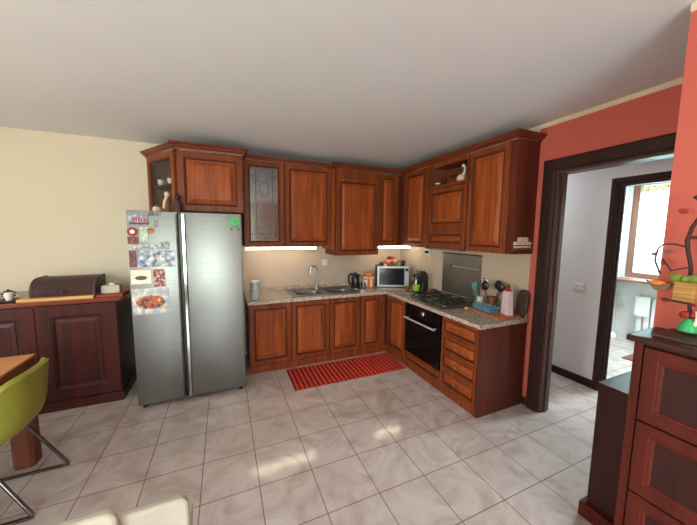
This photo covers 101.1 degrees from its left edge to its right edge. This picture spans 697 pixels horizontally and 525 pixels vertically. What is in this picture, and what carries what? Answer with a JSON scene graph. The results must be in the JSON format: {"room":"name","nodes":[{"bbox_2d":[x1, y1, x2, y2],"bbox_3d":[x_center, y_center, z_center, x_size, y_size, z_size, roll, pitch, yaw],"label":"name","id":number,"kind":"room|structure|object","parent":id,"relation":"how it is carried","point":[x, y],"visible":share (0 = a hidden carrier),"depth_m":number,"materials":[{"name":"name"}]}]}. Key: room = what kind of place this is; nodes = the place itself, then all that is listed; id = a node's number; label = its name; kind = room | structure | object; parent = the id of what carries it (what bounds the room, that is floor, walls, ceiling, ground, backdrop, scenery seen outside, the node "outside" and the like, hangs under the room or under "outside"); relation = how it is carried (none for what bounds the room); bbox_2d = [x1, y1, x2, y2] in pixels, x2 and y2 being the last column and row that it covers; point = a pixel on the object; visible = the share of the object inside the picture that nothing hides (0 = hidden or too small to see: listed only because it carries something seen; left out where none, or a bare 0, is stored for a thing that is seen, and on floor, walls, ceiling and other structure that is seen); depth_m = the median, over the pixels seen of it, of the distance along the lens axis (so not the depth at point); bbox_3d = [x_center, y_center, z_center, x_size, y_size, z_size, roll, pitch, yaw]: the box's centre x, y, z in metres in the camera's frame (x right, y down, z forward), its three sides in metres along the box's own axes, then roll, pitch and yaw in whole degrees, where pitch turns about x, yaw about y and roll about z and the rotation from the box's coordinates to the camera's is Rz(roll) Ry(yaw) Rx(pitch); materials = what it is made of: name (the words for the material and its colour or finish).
{"room":"kitchen","nodes":[
{"label":"kitchen","id":0,"kind":"room"},
{"bbox_2d":[0,127,401,354],"bbox_3d":[-1.534,-0.060,3.615,7.300,2.560,0.126,-2,6,-23],"label":"wall","id":1,"kind":"structure","parent":0,"point":[65,199],"depth_m":2.97,"materials":[{"name":"beige paint"}]},
{"bbox_2d":[146,149,177,211],"bbox_3d":[-1.931,-0.816,2.976,0.324,0.585,0.583,-2,6,-23],"label":"display cabinet","id":2,"kind":"object","parent":1,"relation":"attached to","point":[161,166],"visible":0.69,"depth_m":3.06,"materials":[{"name":"brown wood"}]},
{"bbox_2d":[140,142,173,157],"bbox_3d":[-1.951,-1.127,2.892,0.744,0.046,0.102,5,7,37],"label":"crown molding","id":3,"kind":"structure","parent":2,"relation":"on","point":[168,145],"depth_m":2.84,"materials":[{"name":"brown wood"}]},
{"bbox_2d":[153,183,171,189],"bbox_3d":[-1.933,-0.802,3.002,0.268,0.012,0.516,-2,6,-23],"label":"shelf","id":4,"kind":"object","parent":2,"relation":"attached to","point":[165,186],"depth_m":3.07,"materials":[{"name":"brown wood"}]},
{"bbox_2d":[175,150,243,215],"bbox_3d":[-1.497,-0.830,3.157,0.606,0.585,0.598,-2,6,-23],"label":"upper cabinet","id":5,"kind":"object","parent":1,"relation":"attached to","point":[206,182],"visible":0.95,"depth_m":2.88,"materials":[{"name":"brown wood"}]},
{"bbox_2d":[168,140,332,167],"bbox_3d":[-1.017,-1.168,3.293,1.715,0.066,0.629,-2,6,-23],"label":"crown molding","id":6,"kind":"structure","parent":5,"relation":"on","point":[178,145],"depth_m":2.91,"materials":[{"name":"brown wood"}]},
{"bbox_2d":[242,159,284,246],"bbox_3d":[-1.043,-0.687,3.480,0.457,0.975,0.396,-2,6,-23],"label":"display cabinet","id":7,"kind":"object","parent":1,"relation":"attached to","point":[265,174],"visible":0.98,"depth_m":3.58,"materials":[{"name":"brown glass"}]},
{"bbox_2d":[251,218,277,219],"bbox_3d":[-1.051,-0.537,3.510,0.417,0.012,0.344,-2,6,-23],"label":"shelf","id":8,"kind":"object","parent":7,"relation":"attached to","point":[251,218],"depth_m":3.62,"materials":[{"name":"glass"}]},
{"bbox_2d":[245,246,316,249],"bbox_3d":[-0.802,-0.177,3.486,0.852,0.034,0.036,-2,6,-23],"label":"led strip","id":9,"kind":"object","parent":7,"relation":"attached to","point":[298,247],"visible":0.82,"depth_m":3.46,"materials":[{"name":"white plastic"}]},
{"bbox_2d":[284,163,330,246],"bbox_3d":[-0.560,-0.703,3.688,0.591,0.975,0.396,-2,6,-23],"label":"upper cabinet","id":10,"kind":"object","parent":1,"relation":"attached to","point":[307,189],"visible":0.98,"depth_m":3.50,"materials":[{"name":"brown wood"}]},
{"bbox_2d":[322,168,379,255],"bbox_3d":[0.024,-0.661,3.935,0.670,1.095,0.418,-2,6,-23],"label":"upper cabinet","id":11,"kind":"object","parent":1,"relation":"attached to","point":[356,192],"depth_m":3.74,"materials":[{"name":"brown wood"}]},
{"bbox_2d":[325,128,546,174],"bbox_3d":[0.785,-1.173,3.346,2.542,0.054,0.909,5,7,37],"label":"crown molding","id":12,"kind":"structure","parent":11,"relation":"attached to","point":[517,133],"depth_m":2.95,"materials":[{"name":"brown wood"}]},
{"bbox_2d":[378,174,410,247],"bbox_3d":[0.613,-0.725,4.196,0.618,1.009,0.396,-2,6,-23],"label":"upper cabinet","id":13,"kind":"object","parent":1,"relation":"attached to","point":[390,186],"depth_m":3.97,"materials":[{"name":"brown wood"}]},
{"bbox_2d":[0,338,633,524],"bbox_3d":[0.820,1.549,1.186,9.600,0.100,6.900,-2,6,-23],"label":"floor","id":14,"kind":"structure","parent":0,"point":[388,448],"depth_m":2.06,"materials":[{"name":"tile"}]},
{"bbox_2d":[0,354,42,470],"bbox_3d":[-2.451,1.103,1.031,1.300,0.750,1.620,-2,6,-23],"label":"dining table","id":15,"kind":"object","parent":14,"relation":"on","point":[26,449],"visible":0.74,"depth_m":1.92,"materials":[{"name":"brown wood"}]},
{"bbox_2d":[0,357,69,524],"bbox_3d":[-2.058,1.016,1.642,0.509,0.807,0.465,-2,6,-23],"label":"shell chair","id":16,"kind":"object","parent":14,"relation":"on","point":[23,396],"visible":1,"depth_m":1.60,"materials":[{"name":"green plastic"}]},
{"bbox_2d":[0,286,136,414],"bbox_3d":[-3.017,0.809,2.624,1.800,1.000,0.645,-2,6,-23],"label":"sideboard","id":17,"kind":"object","parent":14,"relation":"on","point":[88,344],"visible":0.66,"depth_m":2.57,"materials":[{"name":"brown wood"}]},
{"bbox_2d":[0,298,19,302],"bbox_3d":[-2.914,0.323,2.423,0.240,0.010,0.192,-2,6,-23],"label":"tray","id":18,"kind":"object","parent":17,"relation":"on","point":[2,300],"visible":0.54,"depth_m":2.42,"materials":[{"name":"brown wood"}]},
{"bbox_2d":[3,292,16,300],"bbox_3d":[-2.859,0.286,2.421,0.068,0.065,0.056,-1,6,-17],"label":"cup","id":19,"kind":"object","parent":18,"relation":"on","point":[8,296],"visible":1,"depth_m":2.41,"materials":[{"name":"white ceramic"}]},
{"bbox_2d":[16,292,100,302],"bbox_3d":[-2.590,0.297,2.635,0.505,0.026,0.365,-2,6,-23],"label":"wooden board","id":20,"kind":"object","parent":17,"relation":"on","point":[25,299],"visible":0.48,"depth_m":2.47,"materials":[{"name":"brown wood"}]},
{"bbox_2d":[29,273,105,297],"bbox_3d":[-2.554,0.206,2.627,0.444,0.158,0.299,-2,6,-23],"label":"bread box","id":21,"kind":"object","parent":20,"relation":"on","point":[68,285],"visible":0.98,"depth_m":2.55,"materials":[{"name":"brown wood"}]},
{"bbox_2d":[96,290,129,297],"bbox_3d":[-2.234,0.293,2.727,0.200,0.022,0.220,-2,6,-23],"label":"book","id":22,"kind":"object","parent":17,"relation":"on","point":[123,292],"visible":0.76,"depth_m":2.65,"materials":[{"name":"red paper"}]},
{"bbox_2d":[101,283,122,293],"bbox_3d":[-2.247,0.238,2.726,0.140,0.088,0.100,-2,6,-23],"label":"tissue box","id":23,"kind":"object","parent":22,"relation":"on","point":[111,287],"visible":1,"depth_m":2.69,"materials":[{"name":"white plastic"}]},
{"bbox_2d":[53,509,118,524],"bbox_3d":[-0.751,1.111,0.563,0.430,0.865,0.384,-2,6,-23],"label":"dining chair","id":24,"kind":"object","parent":14,"relation":"on","point":[106,516],"visible":1,"depth_m":0.74,"materials":[{"name":"white leather"}]},
{"bbox_2d":[118,494,193,524],"bbox_3d":[-0.765,1.099,1.000,0.430,0.800,0.384,-2,6,-23],"label":"dining chair","id":25,"kind":"object","parent":14,"relation":"on","point":[177,509],"visible":0.97,"depth_m":0.85,"materials":[{"name":"white leather"}]},
{"bbox_2d":[125,210,245,407],"bbox_3d":[-1.611,0.395,3.018,0.910,1.775,0.828,-2,6,-23],"label":"fridge","id":26,"kind":"object","parent":14,"relation":"on","point":[197,347],"visible":0.97,"depth_m":2.67,"materials":[{"name":"metal"}]},
{"bbox_2d":[127,227,137,235],"bbox_3d":[-1.828,-0.261,2.426,0.076,0.076,0.008,-2,6,-23],"label":"magnet","id":27,"kind":"object","parent":26,"relation":"attached to","point":[131,231],"visible":1,"depth_m":2.42,"materials":[{"name":"red plastic"}]},
{"bbox_2d":[129,251,136,266],"bbox_3d":[-1.841,-0.030,2.447,0.050,0.140,0.005,-2,6,-23],"label":"magnet","id":28,"kind":"object","parent":26,"relation":"attached to","point":[132,254],"visible":1,"depth_m":2.44},
{"bbox_2d":[127,237,138,243],"bbox_3d":[-1.829,-0.189,2.435,0.075,0.060,0.005,-2,6,-23],"label":"magnet","id":29,"kind":"object","parent":26,"relation":"attached to","point":[131,240],"visible":1,"depth_m":2.43},
{"bbox_2d":[128,245,146,249],"bbox_3d":[-1.801,-0.131,2.453,0.135,0.040,0.005,-2,6,-23],"label":"magnet","id":30,"kind":"object","parent":26,"relation":"attached to","point":[130,247],"visible":1,"depth_m":2.45},
{"bbox_2d":[128,214,148,224],"bbox_3d":[-1.782,-0.365,2.436,0.140,0.090,0.006,-2,6,-23],"label":"magnet","id":31,"kind":"object","parent":26,"relation":"attached to","point":[134,219],"visible":1,"depth_m":2.43,"materials":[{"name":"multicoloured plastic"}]},
{"bbox_2d":[131,270,151,284],"bbox_3d":[-1.794,0.126,2.483,0.145,0.123,0.006,-2,6,-23],"label":"magnet","id":32,"kind":"object","parent":26,"relation":"attached to","point":[137,276],"visible":1,"depth_m":2.48},
{"bbox_2d":[137,251,149,266],"bbox_3d":[-1.769,-0.032,2.478,0.090,0.140,0.005,-2,6,-23],"label":"magnet","id":33,"kind":"object","parent":26,"relation":"attached to","point":[143,257],"visible":1,"depth_m":2.48},
{"bbox_2d":[139,227,147,240],"bbox_3d":[-1.756,-0.241,2.461,0.060,0.120,0.005,-2,6,-23],"label":"magnet","id":34,"kind":"object","parent":26,"relation":"attached to","point":[143,232],"visible":1,"depth_m":2.46},
{"bbox_2d":[132,287,169,314],"bbox_3d":[-1.739,0.340,2.530,0.270,0.230,0.006,-2,6,-23],"label":"magnet","id":35,"kind":"object","parent":26,"relation":"attached to","point":[146,300],"visible":1,"depth_m":2.53},
{"bbox_2d":[148,245,159,248],"bbox_3d":[-1.693,-0.138,2.499,0.090,0.037,0.005,-2,6,-23],"label":"magnet","id":36,"kind":"object","parent":26,"relation":"attached to","point":[149,246],"visible":1,"depth_m":2.50},
{"bbox_2d":[152,204,160,210],"bbox_3d":[-1.785,-0.497,2.674,0.072,0.086,0.072,-2,6,-23],"label":"jar","id":37,"kind":"object","parent":26,"relation":"on","point":[156,207],"visible":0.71,"depth_m":2.65,"materials":[{"name":"beige ceramic"}]},
{"bbox_2d":[150,250,164,266],"bbox_3d":[-1.677,-0.037,2.517,0.103,0.143,0.005,-2,6,-23],"label":"magnet","id":38,"kind":"object","parent":26,"relation":"attached to","point":[156,256],"visible":1,"depth_m":2.51},
{"bbox_2d":[153,269,165,286],"bbox_3d":[-1.673,0.136,2.537,0.090,0.155,0.005,-2,6,-23],"label":"magnet","id":39,"kind":"object","parent":26,"relation":"attached to","point":[159,280],"visible":1,"depth_m":2.54},
{"bbox_2d":[161,241,169,248],"bbox_3d":[-1.617,-0.151,2.531,0.065,0.070,0.005,-2,6,-23],"label":"magnet","id":40,"kind":"object","parent":26,"relation":"attached to","point":[164,244],"visible":1,"depth_m":2.53},
{"bbox_2d":[163,192,170,211],"bbox_3d":[-1.705,-0.560,2.697,0.072,0.208,0.080,-2,6,-23],"label":"figurine","id":41,"kind":"object","parent":26,"relation":"on","point":[166,202],"visible":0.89,"depth_m":2.68,"materials":[{"name":"brown ceramic"}]},
{"bbox_2d":[164,250,174,266],"bbox_3d":[-1.591,-0.036,2.555,0.075,0.145,0.005,-2,6,-23],"label":"magnet","id":42,"kind":"object","parent":26,"relation":"attached to","point":[169,254],"visible":1,"depth_m":2.55},
{"bbox_2d":[173,194,182,212],"bbox_3d":[-1.608,-0.549,2.701,0.088,0.186,0.088,-2,6,-23],"label":"figurine","id":43,"kind":"object","parent":26,"relation":"on","point":[177,205],"visible":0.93,"depth_m":2.68,"materials":[{"name":"brown wood"}]},
{"bbox_2d":[229,218,238,225],"bbox_3d":[-1.090,-0.388,2.735,0.092,0.070,0.005,-2,6,-23],"label":"magnet","id":44,"kind":"object","parent":26,"relation":"attached to","point":[232,221],"visible":1,"depth_m":2.73},
{"bbox_2d":[245,300,291,374],"bbox_3d":[-0.994,0.839,3.533,0.475,0.800,0.598,-2,6,-23],"label":"base cabinet","id":45,"kind":"object","parent":14,"relation":"on","point":[268,326],"visible":0.98,"depth_m":3.29,"materials":[{"name":"brown wood"}]},
{"bbox_2d":[244,283,528,329],"bbox_3d":[0.166,0.465,3.166,2.356,0.038,2.144,-2,6,-23],"label":"countertop","id":46,"kind":"structure","parent":45,"relation":"on","point":[471,318],"depth_m":3.28,"materials":[{"name":"grey stone"}]},
{"bbox_2d":[250,280,259,300],"bbox_3d":[-1.059,0.312,3.250,0.100,0.225,0.100,-2,6,-23],"label":"canister","id":47,"kind":"object","parent":46,"relation":"on","point":[254,284],"visible":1,"depth_m":3.21,"materials":[{"name":"silver metal"}]},
{"bbox_2d":[244,280,374,291],"bbox_3d":[-0.265,0.321,4.127,2.336,0.044,0.020,-2,6,-23],"label":"backsplash","id":48,"kind":"structure","parent":46,"relation":"on","point":[341,283],"depth_m":3.94,"materials":[{"name":"grey stone"}]},
{"bbox_2d":[309,265,322,288],"bbox_3d":[-0.451,0.197,3.915,0.204,0.320,0.058,-4,7,-36],"label":"faucet","id":49,"kind":"object","parent":46,"relation":"on","point":[311,267],"visible":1,"depth_m":3.92,"materials":[{"name":"silver metal"}]},
{"bbox_2d":[286,286,359,296],"bbox_3d":[-0.342,0.460,3.797,0.880,0.178,0.460,-2,6,-23],"label":"sink","id":50,"kind":"object","parent":46,"relation":"in","point":[336,289],"visible":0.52,"depth_m":3.85,"materials":[{"name":"metal"}]},
{"bbox_2d":[348,272,360,288],"bbox_3d":[0.089,0.246,4.016,0.155,0.224,0.160,3,6,22],"label":"kettle","id":51,"kind":"object","parent":46,"relation":"on","point":[355,281],"visible":0.99,"depth_m":3.97,"materials":[{"name":"black plastic"}]},
{"bbox_2d":[362,273,374,287],"bbox_3d":[0.282,0.256,4.090,0.146,0.195,0.116,-2,6,-23],"label":"canister","id":52,"kind":"object","parent":46,"relation":"on","point":[367,279],"visible":0.94,"depth_m":4.04,"materials":[{"name":"orange ceramic"}]},
{"bbox_2d":[375,264,408,286],"bbox_3d":[0.632,0.192,4.213,0.450,0.305,0.298,0,6,-1],"label":"microwave","id":53,"kind":"object","parent":46,"relation":"on","point":[397,275],"visible":0.96,"depth_m":4.08,"materials":[{"name":"metal"}]},
{"bbox_2d":[411,270,427,292],"bbox_3d":[0.927,0.247,3.794,0.245,0.285,0.212,-4,7,-35],"label":"coffee machine","id":54,"kind":"object","parent":46,"relation":"on","point":[422,276],"visible":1,"depth_m":3.75,"materials":[{"name":"black plastic"}]},
{"bbox_2d":[413,285,419,290],"bbox_3d":[0.887,0.334,3.758,0.096,0.075,0.095,-4,7,-35],"label":"cup","id":55,"kind":"object","parent":54,"relation":"on","point":[415,287],"depth_m":3.72,"materials":[{"name":"green ceramic"}]},
{"bbox_2d":[406,291,474,309],"bbox_3d":[1.054,0.419,3.272,0.524,0.050,0.610,-2,6,-23],"label":"gas hob","id":56,"kind":"object","parent":46,"relation":"in","point":[439,301],"visible":0.98,"depth_m":3.18,"materials":[{"name":"metal"}]},
{"bbox_2d":[409,282,526,317],"bbox_3d":[1.234,0.392,3.634,0.020,0.034,2.124,-2,6,-23],"label":"backsplash","id":57,"kind":"structure","parent":46,"relation":"on","point":[410,283],"depth_m":3.44,"materials":[{"name":"grey stone"}]},
{"bbox_2d":[469,306,520,319],"bbox_3d":[1.414,0.487,2.800,0.265,0.018,0.380,-1,6,-17],"label":"wooden tray","id":58,"kind":"object","parent":46,"relation":"on","point":[498,315],"visible":0.6,"depth_m":2.70,"materials":[{"name":"brown wood"}]},
{"bbox_2d":[472,300,499,312],"bbox_3d":[1.368,0.434,2.862,0.128,0.075,0.236,-1,6,-15],"label":"dish rack","id":59,"kind":"object","parent":58,"relation":"on","point":[479,306],"visible":1,"depth_m":2.83,"materials":[{"name":"blue plastic"}]},
{"bbox_2d":[487,296,495,307],"bbox_3d":[1.462,0.405,2.932,0.080,0.120,0.080,-2,6,-23],"label":"utensil holder","id":60,"kind":"object","parent":58,"relation":"on","point":[492,299],"visible":0.78,"depth_m":2.90,"materials":[{"name":"brown ceramic"}]},
{"bbox_2d":[481,281,488,302],"bbox_3d":[1.395,0.322,2.900,0.097,0.275,0.071,2,6,15],"label":"ladle","id":61,"kind":"object","parent":60,"relation":"in","point":[485,285],"visible":0.99,"depth_m":2.88,"materials":[{"name":"black plastic"}]},
{"bbox_2d":[494,282,504,304],"bbox_3d":[1.480,0.329,2.841,0.042,0.275,0.136,-2,6,-23],"label":"ladle","id":62,"kind":"object","parent":60,"relation":"in","point":[500,287],"visible":0.98,"depth_m":2.80,"materials":[{"name":"black plastic"}]},
{"bbox_2d":[501,284,512,315],"bbox_3d":[1.490,0.345,2.686,0.068,0.290,0.099,0,6,-3],"label":"grater","id":63,"kind":"object","parent":58,"relation":"on","point":[507,298],"visible":1,"depth_m":2.65,"materials":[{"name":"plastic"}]},
{"bbox_2d":[516,290,529,316],"bbox_3d":[1.616,0.381,2.668,0.053,0.259,0.110,-2,6,-23],"label":"chopping board","id":64,"kind":"object","parent":46,"relation":"on","point":[522,302],"visible":0.93,"depth_m":2.66,"materials":[{"name":"brown wood"}]},
{"bbox_2d":[291,296,360,366],"bbox_3d":[-0.362,0.818,3.805,0.899,0.800,0.598,-2,6,-23],"label":"base cabinet","id":65,"kind":"object","parent":14,"relation":"on","point":[323,330],"visible":0.95,"depth_m":3.56,"materials":[{"name":"brown wood"}]},
{"bbox_2d":[286,352,405,390],"bbox_3d":[-0.016,1.258,3.394,1.340,0.014,0.470,-2,6,-23],"label":"rug","id":66,"kind":"object","parent":14,"relation":"on","point":[306,377],"visible":1,"depth_m":3.35,"materials":[{"name":"red fabric"}]},
{"bbox_2d":[360,294,387,354],"bbox_3d":[0.484,0.788,4.189,0.954,0.800,0.564,-2,6,-23],"label":"base cabinet","id":67,"kind":"object","parent":14,"relation":"on","point":[373,308],"visible":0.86,"depth_m":3.82,"materials":[{"name":"brown wood"}]},
{"bbox_2d":[386,295,405,364],"bbox_3d":[0.861,0.832,3.795,0.577,0.800,0.419,-2,6,-23],"label":"base cabinet","id":68,"kind":"object","parent":14,"relation":"on","point":[396,308],"visible":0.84,"depth_m":3.66,"materials":[{"name":"brown wood"}]},
{"bbox_2d":[404,349,439,390],"bbox_3d":[1.069,0.883,3.313,0.575,0.800,0.630,-2,6,-23],"label":"housing","id":69,"kind":"object","parent":14,"relation":"on","point":[431,375],"visible":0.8,"depth_m":3.19,"materials":[{"name":"brown wood"}]},
{"bbox_2d":[403,302,442,370],"bbox_3d":[1.026,0.786,3.285,0.600,0.598,0.606,-2,6,-23],"label":"oven","id":70,"kind":"object","parent":69,"relation":"in","point":[423,327],"visible":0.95,"depth_m":3.13,"materials":[{"name":"black glass"}]},
{"bbox_2d":[439,316,526,417],"bbox_3d":[1.275,0.938,2.799,0.612,0.800,0.479,-2,6,-23],"label":"base cabinet","id":71,"kind":"object","parent":14,"relation":"on","point":[481,371],"visible":1,"depth_m":2.61,"materials":[{"name":"brown wood"}]},
{"bbox_2d":[578,371,630,524],"bbox_3d":[1.688,1.057,1.669,0.685,0.800,0.202,-2,6,-23],"label":"base cabinet","id":72,"kind":"object","parent":14,"relation":"on","point":[598,507],"visible":0.35,"depth_m":1.56,"materials":[{"name":"brown wood"}]},
{"bbox_2d":[622,354,632,360],"bbox_3d":[4.013,1.278,3.614,0.600,0.015,0.650,-2,6,-23],"label":"bath mat","id":73,"kind":"object","parent":14,"relation":"on","point":[628,357],"visible":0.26,"depth_m":3.78,"materials":[{"name":"beige fabric"}]},
{"bbox_2d":[614,327,696,524],"bbox_3d":[1.489,0.940,0.838,0.254,1.195,1.057,-2,6,-23],"label":"cabinet","id":74,"kind":"object","parent":14,"relation":"on","point":[657,484],"visible":0.98,"depth_m":1.14,"materials":[{"name":"brown wood"}]},
{"bbox_2d":[652,328,696,345],"bbox_3d":[1.518,0.338,0.813,0.180,0.007,0.900,-2,6,-23],"label":"cloth","id":75,"kind":"object","parent":74,"relation":"on","point":[672,334],"visible":1,"depth_m":1.17,"materials":[{"name":"brown fabric"}]},
{"bbox_2d":[0,0,696,169],"bbox_3d":[0.848,-1.097,0.917,9.600,0.100,6.900,-2,6,-23],"label":"ceiling","id":76,"kind":"structure","parent":0,"point":[392,84],"depth_m":1.67,"materials":[{"name":"paint"}]},
{"bbox_2d":[400,126,540,313],"bbox_3d":[1.302,-0.031,3.628,0.126,2.560,2.118,-2,6,-23],"label":"wall","id":77,"kind":"structure","parent":0,"point":[512,269],"depth_m":3.03,"materials":[{"name":"beige paint"}]},
{"bbox_2d":[400,168,426,247],"bbox_3d":[0.969,-0.700,3.824,0.298,0.975,0.563,-2,6,-23],"label":"upper cabinet","id":78,"kind":"object","parent":77,"relation":"attached to","point":[414,184],"visible":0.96,"depth_m":3.73,"materials":[{"name":"brown wood"}]},
{"bbox_2d":[424,153,469,251],"bbox_3d":[1.204,-0.635,3.269,0.310,0.987,0.645,-2,6,-23],"label":"upper cabinet","id":79,"kind":"object","parent":77,"relation":"attached to","point":[446,203],"visible":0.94,"depth_m":3.23,"materials":[{"name":"brown wood"}]},
{"bbox_2d":[426,230,465,251],"bbox_3d":[1.101,-0.252,3.250,0.084,0.226,0.587,-2,6,-23],"label":"hood","id":80,"kind":"object","parent":79,"relation":"attached to","point":[447,240],"depth_m":3.20,"materials":[{"name":"wood"}]},
{"bbox_2d":[450,174,459,182],"bbox_3d":[1.242,-0.938,3.275,0.084,0.115,0.154,-2,6,-23],"label":"tin box","id":81,"kind":"object","parent":79,"relation":"in","point":[453,178],"visible":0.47,"depth_m":3.27,"materials":[{"name":"red metal"}]},
{"bbox_2d":[457,164,466,180],"bbox_3d":[1.214,-0.957,3.074,0.081,0.186,0.118,-2,6,-23],"label":"figurine","id":82,"kind":"object","parent":79,"relation":"in","point":[462,176],"visible":0.91,"depth_m":3.03,"materials":[{"name":"beige ceramic"}]},
{"bbox_2d":[442,252,481,298],"bbox_3d":[1.306,0.143,3.401,0.053,0.500,0.604,-2,6,-23],"label":"panel","id":83,"kind":"object","parent":77,"relation":"attached to","point":[459,269],"visible":0.99,"depth_m":3.38,"materials":[{"name":"metal"}]},
{"bbox_2d":[465,138,540,253],"bbox_3d":[1.440,-0.585,2.739,0.298,0.975,0.516,-2,6,-23],"label":"upper cabinet","id":84,"kind":"object","parent":77,"relation":"attached to","point":[503,178],"visible":1,"depth_m":2.56,"materials":[{"name":"brown wood"}]},
{"bbox_2d":[513,237,531,249],"bbox_3d":[1.543,-0.167,2.540,0.236,0.116,0.010,-2,6,-23],"label":"wall plaque","id":85,"kind":"object","parent":84,"relation":"attached to","point":[520,241],"visible":1,"depth_m":2.54,"materials":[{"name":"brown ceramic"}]},
{"bbox_2d":[521,84,681,396],"bbox_3d":[1.946,0.126,2.153,0.120,2.560,1.117,-2,6,-23],"label":"wall","id":86,"kind":"structure","parent":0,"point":[655,114],"depth_m":2.11,"materials":[{"name":"paint"}]},
{"bbox_2d":[521,396,525,404],"bbox_3d":[1.668,1.314,2.721,0.014,0.075,0.055,-2,6,-23],"label":"baseboard","id":87,"kind":"structure","parent":86,"relation":"attached to","point":[523,399],"depth_m":2.72,"materials":[{"name":"brown wood"}]},
{"bbox_2d":[525,132,676,412],"bbox_3d":[1.959,0.288,2.136,0.164,2.240,1.065,-2,6,-23],"label":"door frame","id":88,"kind":"structure","parent":86,"relation":"attached to","point":[556,172],"depth_m":2.47,"materials":[{"name":"brown wood"}]},
{"bbox_2d":[540,77,682,128],"bbox_3d":[1.902,-1.128,2.001,0.006,0.035,1.117,-2,6,-23],"label":"crown molding","id":89,"kind":"structure","parent":86,"relation":"attached to","point":[679,81],"depth_m":2.02,"materials":[{"name":"beige paint"}]},
{"bbox_2d":[552,157,673,379],"bbox_3d":[2.730,0.080,2.682,0.080,2.560,5.000,-2,6,-23],"label":"wall","id":90,"kind":"structure","parent":0,"point":[588,194],"depth_m":3.07,"materials":[{"name":"white paint"}]},
{"bbox_2d":[551,364,591,387],"bbox_3d":[2.125,1.179,4.051,0.014,0.085,2.235,-2,6,-23],"label":"baseboard","id":91,"kind":"structure","parent":90,"relation":"attached to","point":[577,378],"depth_m":3.20,"materials":[{"name":"brown wood"}]},
{"bbox_2d":[571,282,583,290],"bbox_3d":[2.494,0.264,3.125,0.013,0.080,0.120,-2,6,-23],"label":"light switch","id":92,"kind":"object","parent":90,"relation":"attached to","point":[574,286],"visible":1,"depth_m":3.12,"materials":[{"name":"white plastic"}]},
{"bbox_2d":[591,171,671,390],"bbox_3d":[2.823,0.301,2.485,0.116,2.162,1.007,-2,6,-23],"label":"door frame","id":93,"kind":"structure","parent":90,"relation":"in","point":[619,186],"depth_m":2.85,"materials":[{"name":"brown wood"}]},
{"bbox_2d":[611,186,628,332],"bbox_3d":[3.338,-0.058,4.104,2.170,2.560,0.100,-2,6,-23],"label":"wall","id":94,"kind":"structure","parent":0,"point":[627,189],"depth_m":4.41,"materials":[{"name":"paint"}]},
{"bbox_2d":[614,186,656,342],"bbox_3d":[4.831,0.037,3.328,0.250,2.560,2.520,-2,6,-23],"label":"wall","id":95,"kind":"structure","parent":0,"point":[625,319],"depth_m":4.38,"materials":[{"name":"paint"}]},
{"bbox_2d":[617,277,649,283],"bbox_3d":[4.308,0.292,3.928,0.250,0.030,1.020,-2,6,-23],"label":"sill","id":96,"kind":"structure","parent":95,"relation":"attached to","point":[618,278],"depth_m":4.18,"materials":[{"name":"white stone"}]},
{"bbox_2d":[633,299,655,331],"bbox_3d":[4.392,0.811,3.975,0.090,0.560,0.620,-2,6,-23],"label":"radiator","id":97,"kind":"object","parent":95,"relation":"attached to","point":[642,323],"visible":0.13,"depth_m":4.12,"materials":[{"name":"white metal"}]},
{"bbox_2d":[634,295,653,317],"bbox_3d":[4.286,0.636,4.163,0.114,0.288,0.160,-2,6,-23],"label":"towel","id":98,"kind":"object","parent":97,"relation":"hanging from","point":[642,303],"visible":0.89,"depth_m":4.14,"materials":[{"name":"white fabric"}]},
{"bbox_2d":[625,182,670,279],"bbox_3d":[4.494,-0.452,3.957,0.060,1.447,0.930,-2,6,-23],"label":"window","id":99,"kind":"structure","parent":95,"relation":"in","point":[629,272],"depth_m":4.32,"materials":[{"name":"brown wood"}]},
{"bbox_2d":[632,184,669,272],"bbox_3d":[4.450,-0.462,3.931,0.027,1.242,0.780,-2,6,-23],"label":"window pane","id":100,"kind":"object","parent":99,"relation":"hanging from","point":[654,198],"visible":0.49,"depth_m":4.14,"materials":[{"name":"clear glass"}]},
{"bbox_2d":[653,11,696,328],"bbox_3d":[2.479,0.354,-0.036,0.890,2.560,3.345,-2,6,-23],"label":"wall pillar","id":101,"kind":"structure","parent":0,"point":[683,185],"depth_m":1.23,"materials":[{"name":"paint"}]},
{"bbox_2d":[651,195,696,318],"bbox_3d":[1.400,0.001,1.197,0.084,0.551,0.192,-2,6,-23],"label":"decoration","id":102,"kind":"object","parent":101,"relation":"attached to","point":[689,236],"visible":0.88,"depth_m":1.18,"materials":[{"name":"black metal"}]},
{"bbox_2d":[646,279,673,290],"bbox_3d":[1.338,0.100,1.234,0.027,0.044,0.094,-2,6,-23],"label":"bowl","id":103,"kind":"object","parent":102,"relation":"hanging from","point":[658,285],"visible":1,"depth_m":1.23,"materials":[{"name":"wood"}]},
{"bbox_2d":[663,273,696,306],"bbox_3d":[1.380,0.108,1.176,0.071,0.122,0.105,-2,6,-23],"label":"wicker basket","id":104,"kind":"object","parent":102,"relation":"hanging from","point":[684,290],"visible":1,"depth_m":1.17,"materials":[{"name":"yellow wicker"}]},
{"bbox_2d":[677,309,696,333],"bbox_3d":[1.401,0.238,1.179,0.063,0.092,0.063,-2,6,-23],"label":"bell ornament","id":105,"kind":"object","parent":102,"relation":"hanging from","point":[687,325],"visible":1,"depth_m":1.17,"materials":[{"name":"green ceramic"}]},
{"bbox_2d":[690,1,696,12],"bbox_3d":[2.081,-0.889,-0.341,0.006,0.035,3.345,-2,6,-23],"label":"trim","id":106,"kind":"structure","parent":101,"relation":"attached to","point":[694,4],"depth_m":1.18,"materials":[{"name":"beige paint"}]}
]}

